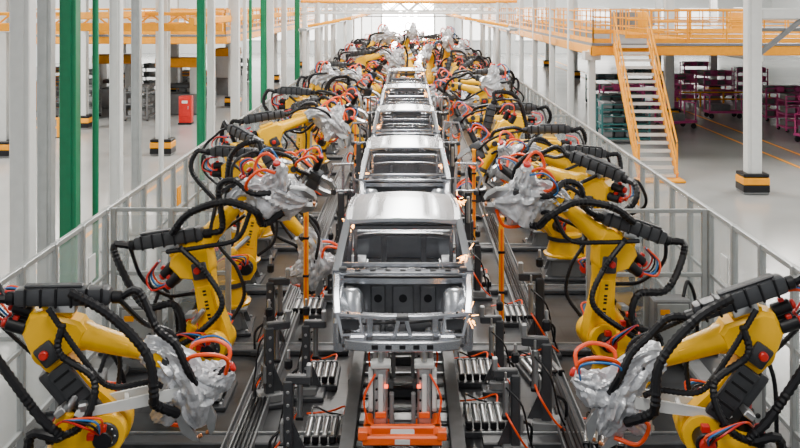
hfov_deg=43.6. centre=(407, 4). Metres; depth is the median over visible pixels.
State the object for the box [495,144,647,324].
robot
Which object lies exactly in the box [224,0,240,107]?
steel column
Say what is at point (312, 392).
fixture
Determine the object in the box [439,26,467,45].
robot
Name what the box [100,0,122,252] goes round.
steel column
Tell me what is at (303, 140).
robot
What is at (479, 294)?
fixture
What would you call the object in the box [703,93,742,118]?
trolley
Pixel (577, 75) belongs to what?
steel column
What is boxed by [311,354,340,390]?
bank
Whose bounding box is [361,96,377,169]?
frame
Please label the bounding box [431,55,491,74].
robot
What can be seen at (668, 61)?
steel column
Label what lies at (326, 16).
steel column
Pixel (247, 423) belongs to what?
track
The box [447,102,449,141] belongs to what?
post
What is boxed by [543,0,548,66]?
steel column
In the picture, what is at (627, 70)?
rack
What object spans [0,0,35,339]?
steel column
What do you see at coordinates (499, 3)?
steel column
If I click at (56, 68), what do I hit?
rack
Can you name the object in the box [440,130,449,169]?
fixture
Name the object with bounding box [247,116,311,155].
fence panel
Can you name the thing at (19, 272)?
fence
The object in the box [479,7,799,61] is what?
platform
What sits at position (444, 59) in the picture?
robot
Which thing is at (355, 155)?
fixture
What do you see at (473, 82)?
robot
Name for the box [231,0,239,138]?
steel column
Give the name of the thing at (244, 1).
steel column
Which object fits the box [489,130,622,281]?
robot
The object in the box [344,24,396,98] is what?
robot
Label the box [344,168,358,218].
fixture
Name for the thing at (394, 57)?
robot
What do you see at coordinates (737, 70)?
rack
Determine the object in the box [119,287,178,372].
base cabinet
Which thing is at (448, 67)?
robot
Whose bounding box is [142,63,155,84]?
rack
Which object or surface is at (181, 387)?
robot
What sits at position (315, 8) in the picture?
steel column
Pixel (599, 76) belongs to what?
rack
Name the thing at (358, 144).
frame
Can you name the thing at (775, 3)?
wall
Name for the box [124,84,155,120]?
rack
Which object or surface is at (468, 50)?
robot
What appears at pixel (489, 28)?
steel column
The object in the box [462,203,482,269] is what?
fixture
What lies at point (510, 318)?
bank
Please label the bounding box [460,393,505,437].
bank
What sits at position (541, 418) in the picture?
fixture
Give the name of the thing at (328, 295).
fixture
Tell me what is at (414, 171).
shell
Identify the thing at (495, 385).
fixture
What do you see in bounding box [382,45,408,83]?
robot
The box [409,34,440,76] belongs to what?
robot
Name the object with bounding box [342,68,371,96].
robot
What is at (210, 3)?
steel column
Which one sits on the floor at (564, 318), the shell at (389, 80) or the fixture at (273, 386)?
the fixture at (273, 386)
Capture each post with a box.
[298,212,312,340]
[354,116,356,167]
[366,99,368,121]
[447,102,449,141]
[457,133,460,177]
[471,149,475,238]
[498,216,507,359]
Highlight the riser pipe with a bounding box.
[92,0,251,284]
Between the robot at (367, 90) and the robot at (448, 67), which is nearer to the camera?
the robot at (367, 90)
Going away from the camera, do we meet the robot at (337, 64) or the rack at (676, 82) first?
the robot at (337, 64)
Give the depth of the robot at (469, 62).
42.01 m
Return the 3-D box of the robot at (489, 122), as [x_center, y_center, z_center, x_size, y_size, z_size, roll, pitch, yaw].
[2.471,3.687,24.253,2.670,3.227,1.232,0,0,4]
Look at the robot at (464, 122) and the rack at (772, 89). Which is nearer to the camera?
the robot at (464, 122)
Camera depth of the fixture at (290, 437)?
11.50 m
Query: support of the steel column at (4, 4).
on the floor at (708, 161)
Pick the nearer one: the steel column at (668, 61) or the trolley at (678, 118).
the trolley at (678, 118)
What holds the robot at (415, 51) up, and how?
on the floor at (564, 318)
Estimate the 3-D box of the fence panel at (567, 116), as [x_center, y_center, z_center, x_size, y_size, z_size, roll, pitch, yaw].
[3.625,4.200,28.200,1.830,2.200,0.080,0,0,0]
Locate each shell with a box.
[332,191,473,351]
[358,135,450,229]
[371,104,439,167]
[380,83,432,129]
[386,67,426,101]
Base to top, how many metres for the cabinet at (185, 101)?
1.250 m
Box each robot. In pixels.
[0,282,235,447]
[110,147,316,410]
[188,145,336,283]
[191,138,337,336]
[203,120,314,260]
[229,96,350,228]
[261,86,367,155]
[274,61,341,158]
[277,95,357,202]
[296,73,380,153]
[304,63,365,98]
[312,75,366,175]
[314,60,383,119]
[321,66,379,144]
[333,56,387,74]
[337,43,357,61]
[337,47,386,64]
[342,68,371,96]
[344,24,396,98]
[345,42,404,117]
[345,46,387,71]
[353,38,387,75]
[362,47,384,95]
[374,31,409,78]
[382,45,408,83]
[395,22,420,77]
[400,29,424,76]
[405,39,459,75]
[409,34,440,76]
[417,38,442,88]
[424,49,481,103]
[429,55,486,132]
[429,67,514,141]
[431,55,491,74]
[433,27,460,115]
[434,71,513,169]
[435,56,479,97]
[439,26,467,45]
[439,49,470,125]
[445,101,551,185]
[453,39,488,67]
[455,66,519,93]
[455,90,551,227]
[457,123,586,244]
[459,79,524,159]
[479,63,533,187]
[483,150,687,388]
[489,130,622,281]
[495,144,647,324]
[569,273,799,447]
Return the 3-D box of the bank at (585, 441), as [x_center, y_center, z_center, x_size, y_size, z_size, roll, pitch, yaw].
[2.366,5.194,12.143,0.577,0.211,1.036,0,0,12]
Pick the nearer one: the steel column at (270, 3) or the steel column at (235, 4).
the steel column at (235, 4)
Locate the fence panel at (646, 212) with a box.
[586,209,706,347]
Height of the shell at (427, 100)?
1.740 m
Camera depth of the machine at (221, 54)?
59.02 m
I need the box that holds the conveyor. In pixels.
[339,61,465,447]
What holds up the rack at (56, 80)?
on the floor at (708, 161)
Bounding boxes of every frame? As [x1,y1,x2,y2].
[327,163,355,242]
[349,122,368,193]
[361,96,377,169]
[434,96,450,168]
[442,121,462,194]
[453,162,482,248]
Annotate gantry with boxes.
[298,0,517,97]
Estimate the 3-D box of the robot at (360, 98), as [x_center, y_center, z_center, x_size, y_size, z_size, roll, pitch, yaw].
[-2.283,3.771,38.140,2.816,3.059,1.161,0,0,25]
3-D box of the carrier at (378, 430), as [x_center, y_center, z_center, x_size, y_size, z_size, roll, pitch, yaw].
[-0.060,4.560,12.830,0.940,1.480,4.440,0,0,0]
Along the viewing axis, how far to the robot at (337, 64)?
43.93 m
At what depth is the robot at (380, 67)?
51.09 m
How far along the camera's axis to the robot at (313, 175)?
18.88 m
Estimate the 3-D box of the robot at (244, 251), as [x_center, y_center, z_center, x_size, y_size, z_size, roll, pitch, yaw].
[-2.314,3.763,16.631,2.579,3.073,1.146,0,0,-18]
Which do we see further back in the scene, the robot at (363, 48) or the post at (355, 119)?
the robot at (363, 48)
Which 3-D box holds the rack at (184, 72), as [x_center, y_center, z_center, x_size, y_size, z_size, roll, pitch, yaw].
[-12.000,4.510,57.000,1.870,1.580,1.070,0,0,0]
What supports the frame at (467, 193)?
on the floor at (564, 318)
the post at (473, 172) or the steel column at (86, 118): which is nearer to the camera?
the post at (473, 172)
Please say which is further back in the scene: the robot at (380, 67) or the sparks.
the robot at (380, 67)
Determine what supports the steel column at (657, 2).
on the floor at (708, 161)
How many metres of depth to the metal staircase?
31.83 m
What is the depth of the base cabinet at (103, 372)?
11.89 m
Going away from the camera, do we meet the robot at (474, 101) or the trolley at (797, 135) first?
the robot at (474, 101)
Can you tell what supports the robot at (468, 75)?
on the floor at (564, 318)
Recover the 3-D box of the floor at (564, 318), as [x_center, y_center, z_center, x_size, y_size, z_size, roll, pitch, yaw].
[0.000,5.306,49.000,9.500,0.012,88.000,0,0,0]
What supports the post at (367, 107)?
on the floor at (564, 318)
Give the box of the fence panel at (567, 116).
[526,115,568,139]
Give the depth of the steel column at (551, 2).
43.87 m
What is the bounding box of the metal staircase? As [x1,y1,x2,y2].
[613,11,685,182]
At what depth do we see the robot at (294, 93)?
28.87 m
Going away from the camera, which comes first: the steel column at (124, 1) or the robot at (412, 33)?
the robot at (412, 33)
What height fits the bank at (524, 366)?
0.211 m
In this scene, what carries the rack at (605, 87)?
on the floor at (708, 161)
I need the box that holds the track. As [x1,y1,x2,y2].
[44,113,771,447]
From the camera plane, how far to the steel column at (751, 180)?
28.10 m
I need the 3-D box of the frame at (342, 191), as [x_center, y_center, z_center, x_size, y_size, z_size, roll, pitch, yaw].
[-1.250,4.130,18.700,0.560,2.340,0.400,0,0,0]
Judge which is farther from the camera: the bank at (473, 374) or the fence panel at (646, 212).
the fence panel at (646, 212)
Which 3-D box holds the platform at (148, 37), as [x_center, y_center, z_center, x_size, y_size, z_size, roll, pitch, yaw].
[-16.997,0.947,66.078,18.055,1.545,44.205,0,0,0]
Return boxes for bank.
[293,292,326,319]
[303,406,344,447]
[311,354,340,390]
[454,351,491,387]
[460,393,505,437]
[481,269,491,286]
[491,299,527,326]
[509,349,567,385]
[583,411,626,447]
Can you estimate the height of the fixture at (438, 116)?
1.320 m
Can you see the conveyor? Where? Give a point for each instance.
(350, 422)
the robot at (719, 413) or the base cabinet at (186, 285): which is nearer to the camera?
the robot at (719, 413)
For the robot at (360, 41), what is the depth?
61.17 m
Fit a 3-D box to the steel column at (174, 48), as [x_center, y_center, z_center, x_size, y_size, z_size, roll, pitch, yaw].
[-14.000,-0.200,60.000,0.760,11.000,0.760,0,0,0]
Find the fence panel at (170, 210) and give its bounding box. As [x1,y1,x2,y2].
[111,207,230,330]
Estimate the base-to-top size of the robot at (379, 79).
2.939 m
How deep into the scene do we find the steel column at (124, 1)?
69.81 m
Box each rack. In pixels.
[36,79,58,111]
[55,67,58,89]
[55,84,101,116]
[89,69,91,93]
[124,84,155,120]
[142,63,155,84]
[176,76,215,105]
[182,70,215,85]
[241,58,248,80]
[585,73,619,101]
[596,93,644,129]
[596,100,650,143]
[599,84,642,99]
[625,69,656,93]
[639,79,681,111]
[657,73,696,103]
[680,61,708,83]
[695,70,734,97]
[731,67,767,93]
[762,85,799,120]
[776,93,799,132]
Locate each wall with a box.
[36,0,108,66]
[126,0,771,52]
[772,0,799,56]
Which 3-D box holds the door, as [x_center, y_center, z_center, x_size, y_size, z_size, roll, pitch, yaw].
[0.000,2.300,109.700,6.000,6.000,0.300,0,0,0]
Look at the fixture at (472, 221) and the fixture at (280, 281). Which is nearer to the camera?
the fixture at (280, 281)
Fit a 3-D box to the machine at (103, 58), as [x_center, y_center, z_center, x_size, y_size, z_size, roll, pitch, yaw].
[-15.025,3.938,52.000,2.550,2.725,1.400,0,0,0]
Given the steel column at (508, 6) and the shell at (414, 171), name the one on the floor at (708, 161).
the steel column at (508, 6)
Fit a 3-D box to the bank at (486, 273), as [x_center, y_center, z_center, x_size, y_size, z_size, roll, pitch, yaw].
[1.286,5.194,18.943,0.577,0.211,1.036,0,0,0]
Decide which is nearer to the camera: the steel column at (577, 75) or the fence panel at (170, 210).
the fence panel at (170, 210)
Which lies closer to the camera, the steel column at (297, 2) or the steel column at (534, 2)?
the steel column at (534, 2)
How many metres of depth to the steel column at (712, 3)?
58.79 m
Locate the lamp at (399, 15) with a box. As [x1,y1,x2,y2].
[365,11,450,16]
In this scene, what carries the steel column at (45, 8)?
on the floor at (708, 161)
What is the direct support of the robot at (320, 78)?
on the floor at (564, 318)
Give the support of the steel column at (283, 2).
on the floor at (708, 161)
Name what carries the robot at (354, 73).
on the floor at (564, 318)
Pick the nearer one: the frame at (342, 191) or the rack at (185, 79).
the frame at (342, 191)
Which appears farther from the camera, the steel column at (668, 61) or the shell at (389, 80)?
the steel column at (668, 61)
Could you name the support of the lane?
on the floor at (708, 161)
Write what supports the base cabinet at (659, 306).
on the floor at (564, 318)
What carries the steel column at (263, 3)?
on the floor at (708, 161)
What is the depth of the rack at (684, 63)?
65.61 m
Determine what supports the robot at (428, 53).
on the floor at (564, 318)
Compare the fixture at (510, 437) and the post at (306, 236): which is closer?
the fixture at (510, 437)
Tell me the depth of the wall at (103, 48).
101.11 m
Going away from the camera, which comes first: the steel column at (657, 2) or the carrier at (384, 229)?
the carrier at (384, 229)
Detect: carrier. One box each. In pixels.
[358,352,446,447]
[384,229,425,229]
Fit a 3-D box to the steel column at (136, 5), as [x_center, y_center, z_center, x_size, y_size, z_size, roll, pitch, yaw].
[-6.300,-0.200,23.200,0.500,11.000,0.500,0,0,0]
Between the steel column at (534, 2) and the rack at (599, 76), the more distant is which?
the rack at (599, 76)
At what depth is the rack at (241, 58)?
69.47 m
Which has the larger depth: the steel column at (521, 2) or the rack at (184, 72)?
the rack at (184, 72)
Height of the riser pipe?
11.000 m
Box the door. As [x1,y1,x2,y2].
[381,4,434,51]
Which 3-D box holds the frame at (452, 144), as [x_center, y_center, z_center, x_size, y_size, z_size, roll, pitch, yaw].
[1.130,4.130,25.500,0.560,2.340,0.400,0,0,0]
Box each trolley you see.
[654,101,696,128]
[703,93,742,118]
[793,113,799,141]
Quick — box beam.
[762,8,799,54]
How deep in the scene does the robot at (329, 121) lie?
24.16 m
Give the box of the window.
[142,7,719,40]
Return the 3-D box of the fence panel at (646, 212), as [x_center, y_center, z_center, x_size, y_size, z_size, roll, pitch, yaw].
[3.625,4.200,15.200,1.830,2.200,0.080,0,0,0]
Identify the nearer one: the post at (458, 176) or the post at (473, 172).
the post at (473, 172)
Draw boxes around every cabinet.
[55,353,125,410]
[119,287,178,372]
[174,279,194,302]
[178,95,193,124]
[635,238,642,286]
[649,280,698,364]
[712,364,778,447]
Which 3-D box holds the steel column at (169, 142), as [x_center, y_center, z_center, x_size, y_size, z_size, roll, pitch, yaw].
[-8.700,-0.200,35.500,0.760,11.000,0.760,0,0,0]
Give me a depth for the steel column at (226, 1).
77.79 m
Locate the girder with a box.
[0,8,331,32]
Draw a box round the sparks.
[343,72,476,327]
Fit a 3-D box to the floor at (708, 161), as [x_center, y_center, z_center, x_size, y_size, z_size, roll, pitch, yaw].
[4.000,5.456,52.000,72.000,0.288,116.000,0,0,0]
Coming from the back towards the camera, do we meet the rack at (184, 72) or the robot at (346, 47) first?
the robot at (346, 47)
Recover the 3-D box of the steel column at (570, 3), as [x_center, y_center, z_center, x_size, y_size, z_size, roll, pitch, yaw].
[6.350,-0.200,39.000,0.540,11.000,0.540,0,0,0]
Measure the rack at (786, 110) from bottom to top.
1.580 m
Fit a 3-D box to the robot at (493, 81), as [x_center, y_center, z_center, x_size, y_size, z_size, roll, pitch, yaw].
[2.959,3.494,29.367,1.388,3.612,2.435,0,0,14]
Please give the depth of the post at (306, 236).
15.85 m
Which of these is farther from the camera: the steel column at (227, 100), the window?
the window
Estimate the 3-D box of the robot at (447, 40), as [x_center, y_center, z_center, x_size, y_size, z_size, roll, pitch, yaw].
[1.960,3.185,48.630,1.502,4.229,3.002,0,0,13]
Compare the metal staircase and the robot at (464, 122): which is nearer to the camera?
the robot at (464, 122)
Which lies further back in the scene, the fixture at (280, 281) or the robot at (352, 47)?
the robot at (352, 47)
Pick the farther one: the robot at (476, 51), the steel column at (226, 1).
the steel column at (226, 1)
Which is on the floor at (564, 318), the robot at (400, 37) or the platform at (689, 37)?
the robot at (400, 37)
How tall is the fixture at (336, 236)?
1.320 m
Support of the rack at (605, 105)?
on the floor at (708, 161)
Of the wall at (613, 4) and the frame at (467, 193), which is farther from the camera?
the wall at (613, 4)
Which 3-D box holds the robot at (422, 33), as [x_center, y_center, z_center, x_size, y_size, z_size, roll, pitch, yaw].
[0.145,3.524,73.776,1.430,3.552,3.412,0,0,-23]
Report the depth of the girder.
33.93 m
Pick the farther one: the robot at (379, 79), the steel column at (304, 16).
the steel column at (304, 16)
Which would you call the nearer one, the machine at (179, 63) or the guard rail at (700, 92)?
the machine at (179, 63)
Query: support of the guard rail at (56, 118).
on the floor at (708, 161)
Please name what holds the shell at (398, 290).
on the carrier at (378, 430)
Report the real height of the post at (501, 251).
2.130 m
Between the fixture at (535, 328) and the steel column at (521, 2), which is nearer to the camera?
the fixture at (535, 328)
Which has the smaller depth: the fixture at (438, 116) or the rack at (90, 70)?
the fixture at (438, 116)
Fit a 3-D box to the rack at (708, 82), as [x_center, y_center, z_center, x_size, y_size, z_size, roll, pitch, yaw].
[17.500,4.510,57.000,1.870,1.580,1.070,0,0,-10]
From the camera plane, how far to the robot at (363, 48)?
53.24 m
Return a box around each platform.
[36,7,313,43]
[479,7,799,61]
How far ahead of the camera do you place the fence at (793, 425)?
15.78 m
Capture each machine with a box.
[91,54,130,107]
[154,57,206,114]
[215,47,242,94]
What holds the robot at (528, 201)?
on the floor at (564, 318)
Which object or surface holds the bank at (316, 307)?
on the floor at (564, 318)
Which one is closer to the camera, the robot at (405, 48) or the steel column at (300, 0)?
the robot at (405, 48)
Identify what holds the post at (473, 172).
on the floor at (564, 318)
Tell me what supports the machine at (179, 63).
on the floor at (708, 161)
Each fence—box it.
[0,44,355,447]
[466,44,799,447]
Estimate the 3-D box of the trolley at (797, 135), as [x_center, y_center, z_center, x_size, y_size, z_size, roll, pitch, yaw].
[15.800,4.737,38.500,1.600,1.124,0.900,0,0,-15]
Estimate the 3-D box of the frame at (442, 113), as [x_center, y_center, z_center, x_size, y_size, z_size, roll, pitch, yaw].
[1.130,4.130,32.600,0.560,2.340,0.400,0,0,0]
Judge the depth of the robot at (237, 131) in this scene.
21.18 m
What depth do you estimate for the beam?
28.18 m
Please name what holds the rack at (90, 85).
on the floor at (708, 161)
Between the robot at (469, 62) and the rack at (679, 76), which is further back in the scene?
the rack at (679, 76)
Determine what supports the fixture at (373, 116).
on the floor at (564, 318)
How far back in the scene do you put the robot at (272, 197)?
13.29 m
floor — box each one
[0,53,799,447]
[12,62,789,447]
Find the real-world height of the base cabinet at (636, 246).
1.178 m
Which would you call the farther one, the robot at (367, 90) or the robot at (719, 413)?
the robot at (367, 90)
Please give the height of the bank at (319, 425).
0.211 m
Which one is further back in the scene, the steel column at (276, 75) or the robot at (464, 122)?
the steel column at (276, 75)
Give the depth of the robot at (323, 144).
30.68 m
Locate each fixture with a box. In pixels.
[251,256,289,355]
[251,299,289,409]
[268,349,311,447]
[291,298,325,401]
[317,227,337,303]
[334,210,337,255]
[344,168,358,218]
[346,155,355,206]
[371,111,375,131]
[436,106,440,134]
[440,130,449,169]
[450,166,463,216]
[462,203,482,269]
[467,225,491,300]
[480,294,514,395]
[492,343,534,447]
[518,249,561,358]
[521,310,567,431]
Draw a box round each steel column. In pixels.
[0,0,8,157]
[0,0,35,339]
[37,0,54,282]
[59,0,80,282]
[81,0,91,128]
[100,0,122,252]
[123,0,125,78]
[129,0,149,235]
[150,0,175,155]
[170,0,178,91]
[190,0,205,182]
[207,0,214,174]
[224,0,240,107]
[225,0,227,46]
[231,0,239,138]
[243,0,246,127]
[260,0,266,111]
[267,0,274,121]
[274,0,279,82]
[281,0,286,97]
[295,0,299,79]
[300,0,301,67]
[302,3,306,74]
[314,3,316,67]
[324,3,328,60]
[488,3,490,57]
[499,3,500,66]
[507,3,510,73]
[519,0,526,99]
[532,0,537,111]
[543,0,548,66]
[549,0,554,123]
[567,0,574,141]
[574,0,580,78]
[582,50,600,145]
[652,0,662,77]
[659,0,678,112]
[705,0,720,88]
[735,0,769,194]
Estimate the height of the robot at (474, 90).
3.154 m
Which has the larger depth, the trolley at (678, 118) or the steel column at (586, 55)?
the trolley at (678, 118)
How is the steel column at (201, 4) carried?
on the floor at (708, 161)
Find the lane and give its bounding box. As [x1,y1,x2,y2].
[36,56,799,273]
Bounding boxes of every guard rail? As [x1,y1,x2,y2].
[36,117,58,137]
[653,91,770,106]
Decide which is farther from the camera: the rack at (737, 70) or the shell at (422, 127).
the rack at (737, 70)
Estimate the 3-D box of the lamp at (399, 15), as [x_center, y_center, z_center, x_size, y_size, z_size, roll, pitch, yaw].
[0.000,0.580,65.919,7.600,0.431,0.242,0,0,0]
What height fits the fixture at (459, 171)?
1.320 m
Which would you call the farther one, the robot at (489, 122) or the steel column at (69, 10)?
the robot at (489, 122)
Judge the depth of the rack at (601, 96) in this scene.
41.59 m

